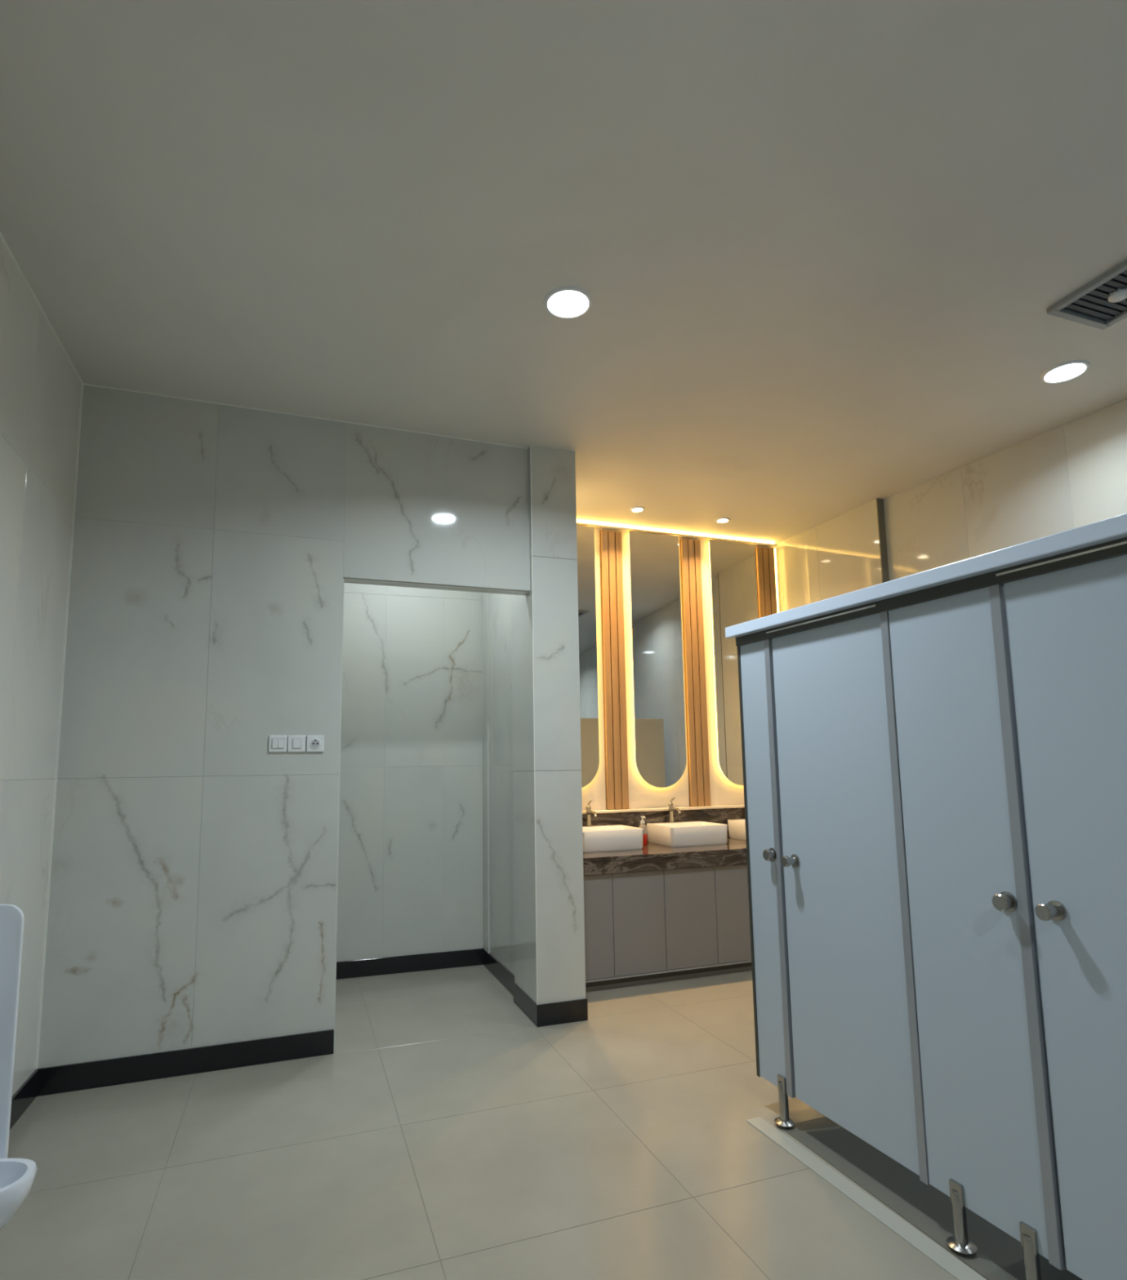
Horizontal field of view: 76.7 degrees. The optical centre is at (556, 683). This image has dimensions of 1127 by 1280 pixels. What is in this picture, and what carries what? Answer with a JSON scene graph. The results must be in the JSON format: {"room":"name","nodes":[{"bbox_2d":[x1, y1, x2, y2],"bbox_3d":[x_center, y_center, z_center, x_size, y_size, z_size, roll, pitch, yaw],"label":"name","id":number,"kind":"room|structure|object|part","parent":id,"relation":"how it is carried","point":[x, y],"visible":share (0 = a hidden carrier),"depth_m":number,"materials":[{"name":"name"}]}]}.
{"room":"public restroom","nodes":[
{"label":"public restroom","id":0,"kind":"room"},
{"bbox_2d":[0,237,81,1096],"bbox_3d":[-1.209,-0.206,0.270,0.100,3.172,6.200,2,-7,-20],"label":"wall","id":1,"kind":"structure","parent":0,"point":[40,389],"depth_m":2.82,"materials":[{"name":"white tile"}]},
{"bbox_2d":[0,903,36,1229],"bbox_3d":[-1.449,0.928,1.644,0.440,0.772,0.251,2,-7,-20],"label":"urinal","id":2,"kind":"object","parent":1,"relation":"attached to","point":[17,1175],"visible":1,"depth_m":1.78,"materials":[{"name":"white ceramic"}]},
{"bbox_2d":[0,1158,36,1229],"bbox_3d":[-1.445,1.231,1.608,0.440,0.162,0.251,2,-7,-20],"label":"bowl","id":3,"kind":"object","parent":2,"relation":"on","point":[17,1175],"depth_m":1.66,"materials":[{"name":"white ceramic"}]},
{"bbox_2d":[8,1069,38,1130],"bbox_3d":[-1.133,1.317,0.109,0.012,0.108,6.200,2,-7,-20],"label":"baseboard","id":4,"kind":"structure","parent":1,"relation":"attached to","point":[25,1095],"depth_m":2.84,"materials":[{"name":"black tile"}]},
{"bbox_2d":[0,232,83,384],"bbox_3d":[-1.184,-1.776,0.475,0.007,0.006,6.200,2,-7,-20],"label":"trim","id":5,"kind":"structure","parent":1,"relation":"attached to","point":[1,235],"depth_m":2.78,"materials":[{"name":"white"}]},
{"bbox_2d":[37,385,529,1068],"bbox_3d":[-1.192,0.189,3.598,2.213,3.172,0.090,2,-7,-20],"label":"wall","id":6,"kind":"structure","parent":0,"point":[193,894],"depth_m":3.40,"materials":[{"name":"white tile"}]},
{"bbox_2d":[35,384,83,1069],"bbox_3d":[-2.215,0.102,3.185,0.007,3.064,0.007,2,-7,-20],"label":"trim","id":7,"kind":"structure","parent":6,"relation":"attached to","point":[82,388],"depth_m":3.17,"materials":[{"name":"white"}]},
{"bbox_2d":[36,1029,333,1096],"bbox_3d":[-1.627,1.692,3.197,1.200,0.108,0.012,2,-7,-20],"label":"baseboard","id":8,"kind":"structure","parent":6,"relation":"attached to","point":[140,1068],"depth_m":3.17,"materials":[{"name":"black tile"}]},
{"bbox_2d":[268,735,286,751],"bbox_3d":[-1.356,0.291,3.469,0.082,0.082,0.015,2,-7,-20],"label":"light switch","id":9,"kind":"object","parent":6,"relation":"attached to","point":[276,743],"visible":1,"depth_m":3.46,"materials":[{"name":"white plastic"}]},
{"bbox_3d":[-1.355,0.291,3.466,0.058,0.050,0.002,2,-7,-20],"label":"rocker frame","id":10,"kind":"part","parent":9,"relation":"part of","materials":[{"name":"grey plastic"}]},
{"bbox_2d":[287,735,305,751],"bbox_3d":[-1.275,0.294,3.498,0.082,0.082,0.015,2,-7,-20],"label":"light switch","id":11,"kind":"object","parent":6,"relation":"attached to","point":[295,743],"visible":1,"depth_m":3.49,"materials":[{"name":"white plastic"}]},
{"bbox_2d":[83,382,528,448],"bbox_3d":[-1.200,-1.388,3.740,2.213,0.006,0.007,2,-7,-20],"label":"trim","id":12,"kind":"structure","parent":6,"relation":"attached to","point":[89,384],"depth_m":3.68,"materials":[{"name":"white"}]},
{"bbox_2d":[306,735,324,751],"bbox_3d":[-1.193,0.296,3.527,0.082,0.082,0.016,2,-7,-20],"label":"wall socket","id":13,"kind":"object","parent":6,"relation":"attached to","point":[313,743],"visible":1,"depth_m":3.52,"materials":[{"name":"white plastic"}]},
{"bbox_2d":[529,444,537,1004],"bbox_3d":[-0.124,0.155,3.902,0.004,3.064,0.004,2,-7,-20],"label":"trim","id":14,"kind":"structure","parent":6,"relation":"attached to","point":[530,445],"depth_m":3.89,"materials":[{"name":"white metal"}]},
{"bbox_2d":[336,582,484,961],"bbox_3d":[-2.337,0.324,4.579,3.900,3.172,0.121,1,-7,-18],"label":"wall","id":15,"kind":"structure","parent":0,"point":[411,859],"depth_m":4.91,"materials":[{"name":"white tile"}]},
{"bbox_2d":[336,947,484,979],"bbox_3d":[-2.236,1.839,4.355,3.653,0.108,0.012,1,-7,-18],"label":"baseboard","id":16,"kind":"structure","parent":15,"relation":"attached to","point":[467,957],"depth_m":4.75,"materials":[{"name":"black"}]},
{"bbox_2d":[0,964,986,1279],"bbox_3d":[0.514,1.560,1.402,7.200,0.120,7.750,2,-7,-20],"label":"floor","id":17,"kind":"structure","parent":0,"point":[445,1133],"depth_m":2.46,"materials":[{"name":"grey tile"}]},
{"bbox_2d":[582,863,751,991],"bbox_3d":[0.934,1.563,4.916,2.203,0.690,0.718,2,-7,-20],"label":"vanity cabinet","id":18,"kind":"object","parent":17,"relation":"on","point":[642,927],"visible":0.48,"depth_m":4.45,"materials":[{"name":"grey wood"}]},
{"bbox_3d":[0.179,1.463,4.282,0.345,0.607,0.020,2,-7,-20],"label":"door","id":19,"kind":"part","parent":18,"relation":"part of","materials":[{"name":"grey"}]},
{"bbox_3d":[0.510,1.472,4.402,0.352,0.607,0.020,2,-7,-20],"label":"door","id":20,"kind":"part","parent":18,"relation":"part of","materials":[{"name":"grey"}]},
{"bbox_2d":[582,837,746,875],"bbox_3d":[0.935,1.167,4.943,2.203,0.102,0.720,2,-7,-20],"label":"countertop","id":21,"kind":"structure","parent":18,"relation":"on","point":[651,857],"depth_m":4.51,"materials":[{"name":"stone"}]},
{"bbox_2d":[582,824,643,852],"bbox_3d":[0.309,1.043,4.821,0.450,0.135,0.380,2,-7,-20],"label":"washbasin","id":22,"kind":"object","parent":21,"relation":"in","point":[596,838],"visible":0.76,"depth_m":4.66,"materials":[{"name":"white ceramic"}]},
{"bbox_2d":[585,800,596,826],"bbox_3d":[0.242,0.895,4.928,0.048,0.186,0.157,2,-7,-20],"label":"faucet","id":23,"kind":"object","parent":22,"relation":"on","point":[588,807],"visible":1,"depth_m":4.96,"materials":[{"name":"silver metal"}]},
{"bbox_3d":[0.246,0.895,4.919,0.025,0.038,0.137,2,-7,-20],"label":"spout","id":24,"kind":"part","parent":23,"relation":"part of","materials":[{"name":"silver metal"}]},
{"bbox_2d":[638,816,647,845],"bbox_3d":[0.600,1.020,4.954,0.058,0.200,0.065,-3,-7,17],"label":"soap bottle","id":25,"kind":"object","parent":21,"relation":"on","point":[642,825],"visible":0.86,"depth_m":4.93,"materials":[{"name":"red plastic"}]},
{"bbox_2d":[646,821,727,847],"bbox_3d":[0.920,1.060,5.042,0.450,0.135,0.380,2,-7,-20],"label":"washbasin","id":26,"kind":"object","parent":21,"relation":"in","point":[687,833],"visible":1,"depth_m":4.89,"materials":[{"name":"white ceramic"}]},
{"bbox_2d":[667,796,680,822],"bbox_3d":[0.854,0.912,5.149,0.048,0.186,0.157,2,-7,-20],"label":"faucet","id":27,"kind":"object","parent":26,"relation":"on","point":[671,809],"visible":1,"depth_m":5.18,"materials":[{"name":"silver metal"}]},
{"bbox_3d":[0.857,0.912,5.139,0.025,0.038,0.137,2,-7,-20],"label":"spout","id":28,"kind":"part","parent":27,"relation":"part of","materials":[{"name":"silver metal"}]},
{"bbox_2d":[727,818,746,840],"bbox_3d":[1.559,1.077,5.273,0.450,0.135,0.380,2,-7,-20],"label":"washbasin","id":29,"kind":"object","parent":21,"relation":"in","point":[736,828],"visible":0.2,"depth_m":5.26,"materials":[{"name":"white ceramic"}]},
{"bbox_3d":[1.056,1.795,4.560,2.203,0.010,0.024,2,-7,-20],"label":"trim","id":30,"kind":"part","parent":18,"relation":"part of","materials":[{"name":"silver metal"}]},
{"bbox_3d":[1.047,1.823,4.583,2.203,0.032,0.015,2,-7,-20],"label":"plinth trim","id":31,"kind":"part","parent":18,"relation":"part of","materials":[{"name":"grey metal"}]},
{"bbox_3d":[0.851,1.481,4.525,0.367,0.607,0.020,2,-7,-20],"label":"door","id":32,"kind":"part","parent":18,"relation":"part of","materials":[{"name":"grey wood"}]},
{"bbox_3d":[1.198,1.490,4.650,0.367,0.607,0.020,2,-7,-20],"label":"door","id":33,"kind":"part","parent":18,"relation":"part of","materials":[{"name":"grey wood"}]},
{"bbox_2d":[745,1116,986,1279],"bbox_3d":[1.603,1.370,0.466,0.065,0.005,4.820,2,-7,-21],"label":"trim","id":34,"kind":"structure","parent":17,"relation":"on","point":[936,1254],"depth_m":2.15,"materials":[{"name":"grey"}]},
{"bbox_2d":[724,513,1126,1279],"bbox_3d":[2.437,0.545,1.725,2.348,1.913,3.450,2,-7,-21],"label":"partition","id":35,"kind":"object","parent":17,"relation":"on","point":[934,761],"visible":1,"depth_m":1.98,"materials":[{"name":"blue laminate"}]},
{"bbox_3d":[0.821,0.668,2.820,0.018,1.730,0.166,2,-7,-21],"label":"fixed panel","id":36,"kind":"part","parent":35,"relation":"part of","materials":[{"name":"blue laminate"}]},
{"bbox_3d":[0.847,1.565,2.656,0.034,0.156,0.034,2,-7,-21],"label":"leg","id":37,"kind":"part","parent":35,"relation":"part of","materials":[{"name":"silver metal"}]},
{"bbox_3d":[0.861,0.655,2.630,0.052,0.048,0.048,2,-7,-21],"label":"latch knob","id":38,"kind":"part","parent":35,"relation":"part of","materials":[{"name":"silver metal"}]},
{"bbox_3d":[0.967,0.635,2.450,0.018,1.702,0.554,2,-7,-21],"label":"door","id":39,"kind":"part","parent":35,"relation":"part of","materials":[{"name":"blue laminate"}]},
{"bbox_3d":[1.371,-0.372,1.430,0.090,0.128,3.450,2,-7,-21],"label":"head rail","id":40,"kind":"part","parent":35,"relation":"part of","materials":[{"name":"blue"}]},
{"bbox_3d":[1.113,1.479,1.965,0.034,0.155,0.034,2,-7,-21],"label":"leg","id":41,"kind":"part","parent":35,"relation":"part of","materials":[{"name":"silver metal"}]},
{"bbox_3d":[1.135,0.576,2.002,0.018,1.713,0.349,2,-7,-21],"label":"fixed panel","id":42,"kind":"part","parent":35,"relation":"part of","materials":[{"name":"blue laminate"}]},
{"bbox_3d":[1.186,1.456,1.775,0.034,0.154,0.034,2,-7,-21],"label":"leg","id":43,"kind":"part","parent":35,"relation":"part of","materials":[{"name":"silver metal"}]},
{"bbox_3d":[1.203,0.556,1.738,0.052,0.048,0.048,2,-7,-21],"label":"latch knob","id":44,"kind":"part","parent":35,"relation":"part of","materials":[{"name":"silver metal"}]},
{"bbox_3d":[1.315,0.534,1.542,0.018,1.681,0.570,2,-7,-21],"label":"door","id":45,"kind":"part","parent":35,"relation":"part of","materials":[{"name":"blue laminate"}]},
{"bbox_2d":[488,592,514,976],"bbox_3d":[-0.332,0.310,4.722,0.100,3.172,0.870,2,-7,-20],"label":"wall","id":46,"kind":"structure","parent":0,"point":[500,632],"depth_m":4.63,"materials":[{"name":"white tile"}]},
{"bbox_2d":[482,948,536,1026],"bbox_3d":[-0.300,1.803,4.311,0.043,0.108,1.270,2,-7,-20],"label":"baseboard","id":47,"kind":"structure","parent":46,"relation":"attached to","point":[490,962],"depth_m":4.26,"materials":[{"name":"black"}]},
{"bbox_2d":[511,445,585,1004],"bbox_3d":[-0.188,0.278,4.471,0.272,3.172,1.143,2,-7,-20],"label":"wall pillar","id":48,"kind":"structure","parent":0,"point":[560,922],"depth_m":3.96,"materials":[{"name":"white tile"}]},
{"bbox_2d":[536,998,587,1026],"bbox_3d":[0.031,1.732,3.753,0.283,0.108,0.012,1,-7,-19],"label":"baseboard","id":49,"kind":"structure","parent":48,"relation":"attached to","point":[573,1011],"depth_m":3.75,"materials":[{"name":"black"}]},
{"bbox_2d":[0,0,1126,544],"bbox_3d":[0.463,-1.699,1.789,7.200,0.100,7.750,2,-7,-20],"label":"ceiling","id":50,"kind":"structure","parent":0,"point":[821,250],"depth_m":2.40,"materials":[{"name":"paint"}]},
{"bbox_2d":[543,285,592,319],"bbox_3d":[0.046,-1.513,2.835,0.196,0.009,0.196,2,-7,-20],"label":"recessed light","id":51,"kind":"object","parent":50,"relation":"in","point":[566,302],"visible":1,"depth_m":2.83,"materials":[{"name":"white plastic"}]},
{"bbox_2d":[547,290,587,315],"bbox_3d":[0.046,-1.516,2.835,0.160,0.004,0.160,2,-7,-20],"label":"diffuser","id":52,"kind":"object","parent":51,"relation":"attached to","point":[560,303],"depth_m":2.83,"materials":[{"name":"white plastic"}]},
{"bbox_2d":[629,506,644,512],"bbox_3d":[0.581,-1.250,5.117,0.112,0.009,0.112,2,-7,-20],"label":"recessed light","id":53,"kind":"object","parent":50,"relation":"in","point":[637,508],"visible":1,"depth_m":5.11,"materials":[{"name":"white plastic"}]},
{"bbox_2d":[631,508,642,511],"bbox_3d":[0.581,-1.253,5.117,0.076,0.004,0.076,2,-7,-20],"label":"diffuser","id":54,"kind":"object","parent":53,"relation":"attached to","point":[633,509],"depth_m":5.13,"materials":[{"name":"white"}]},
{"bbox_2d":[715,517,729,523],"bbox_3d":[1.253,-1.231,5.371,0.112,0.009,0.112,2,-7,-20],"label":"recessed light","id":55,"kind":"object","parent":50,"relation":"in","point":[721,520],"visible":1,"depth_m":5.37,"materials":[{"name":"white plastic"}]},
{"bbox_2d":[717,519,727,522],"bbox_3d":[1.253,-1.233,5.372,0.076,0.004,0.076,2,-7,-20],"label":"diffuser","id":56,"kind":"object","parent":55,"relation":"attached to","point":[718,520],"depth_m":5.38,"materials":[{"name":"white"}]},
{"bbox_2d":[1040,360,1089,383],"bbox_3d":[2.421,-1.484,3.395,0.196,0.009,0.196,2,-7,-20],"label":"recessed light","id":57,"kind":"object","parent":50,"relation":"in","point":[1067,371],"visible":1,"depth_m":3.39,"materials":[{"name":"white plastic"}]},
{"bbox_2d":[1044,363,1085,381],"bbox_3d":[2.421,-1.486,3.395,0.160,0.004,0.160,2,-7,-20],"label":"diffuser","id":58,"kind":"object","parent":57,"relation":"attached to","point":[1061,371],"depth_m":3.39,"materials":[{"name":"white plastic"}]},
{"bbox_2d":[1045,259,1126,329],"bbox_3d":[2.227,-1.539,2.821,0.342,0.028,0.342,2,-7,-20],"label":"ceiling vent","id":59,"kind":"object","parent":50,"relation":"in","point":[1101,303],"visible":1,"depth_m":2.87,"materials":[{"name":"grey metal"}]},
{"bbox_2d":[482,546,775,953],"bbox_3d":[0.727,0.380,5.450,2.610,3.172,0.115,2,-7,-20],"label":"wall","id":60,"kind":"structure","parent":0,"point":[485,595],"depth_m":4.96,"materials":[{"name":"stone"}]},
{"bbox_2d":[582,804,744,841],"bbox_3d":[0.824,1.035,5.260,2.203,0.237,0.084,2,-7,-20],"label":"backsplash","id":61,"kind":"structure","parent":60,"relation":"attached to","point":[713,814],"depth_m":5.23,"materials":[{"name":"stone"}]},
{"bbox_2d":[581,527,777,810],"bbox_3d":[0.791,-0.128,5.455,2.213,2.120,0.034,2,-7,-20],"label":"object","id":62,"kind":"object","parent":60,"relation":"attached to","point":[723,792],"visible":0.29,"depth_m":5.38,"materials":[{"name":"beige paint"}]},
{"bbox_2d":[576,525,599,787],"bbox_3d":[0.088,-0.210,5.165,0.424,1.940,0.050,2,-7,-20],"label":"wall mirror","id":63,"kind":"object","parent":62,"relation":"attached to","point":[589,748],"visible":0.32,"depth_m":5.19,"materials":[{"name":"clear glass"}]},
{"bbox_2d":[599,529,628,809],"bbox_3d":[0.429,-0.126,5.291,0.176,2.085,0.026,2,-7,-20],"label":"panel","id":64,"kind":"object","parent":62,"relation":"attached to","point":[616,784],"visible":1,"depth_m":5.28,"materials":[{"name":"brown wood"}]},
{"bbox_2d":[628,531,686,787],"bbox_3d":[0.760,-0.192,5.407,0.424,1.940,0.050,2,-7,-20],"label":"wall mirror","id":65,"kind":"object","parent":62,"relation":"attached to","point":[657,667],"visible":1,"depth_m":5.38,"materials":[{"name":"clear glass"}]},
{"bbox_2d":[576,521,778,613],"bbox_3d":[0.801,-0.142,5.428,2.213,2.120,0.028,2,-7,-20],"label":"light","id":66,"kind":"object","parent":62,"relation":"attached to","point":[597,526],"visible":0.55,"depth_m":5.65,"materials":[{"name":"beige"}]},
{"bbox_2d":[679,537,711,806],"bbox_3d":[1.075,-0.108,5.525,0.176,2.085,0.026,2,-7,-20],"label":"panel","id":67,"kind":"object","parent":62,"relation":"attached to","point":[699,786],"visible":1,"depth_m":5.51,"materials":[{"name":"brown wood"}]},
{"bbox_2d":[708,539,758,785],"bbox_3d":[1.423,-0.174,5.647,0.424,1.940,0.050,2,-7,-20],"label":"wall mirror","id":68,"kind":"object","parent":62,"relation":"attached to","point":[732,566],"visible":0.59,"depth_m":5.62,"materials":[{"name":"clear glass"}]},
{"bbox_2d":[754,546,777,617],"bbox_3d":[1.734,-0.090,5.762,0.176,2.085,0.026,2,-7,-20],"label":"panel","id":69,"kind":"object","parent":62,"relation":"attached to","point":[764,557],"visible":0.41,"depth_m":5.84,"materials":[{"name":"brown wood"}]},
{"bbox_2d":[775,497,888,612],"bbox_3d":[2.134,0.344,5.331,0.162,3.172,1.108,2,-7,-22],"label":"wall","id":70,"kind":"structure","parent":0,"point":[846,553],"depth_m":5.34,"materials":[{"name":"white tile"}]},
{"bbox_2d":[779,1116,1082,1279],"bbox_3d":[2.673,1.388,0.759,2.185,0.004,4.820,2,-7,-20],"label":"floor","id":71,"kind":"structure","parent":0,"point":[998,1255],"depth_m":2.18,"materials":[{"name":"grey tile"}]},
{"bbox_2d":[883,399,1126,581],"bbox_3d":[3.674,-0.065,2.096,0.121,3.172,6.700,2,-7,-25],"label":"wall","id":72,"kind":"structure","parent":0,"point":[1073,474],"depth_m":4.16,"materials":[{"name":"white tile"}]}
]}

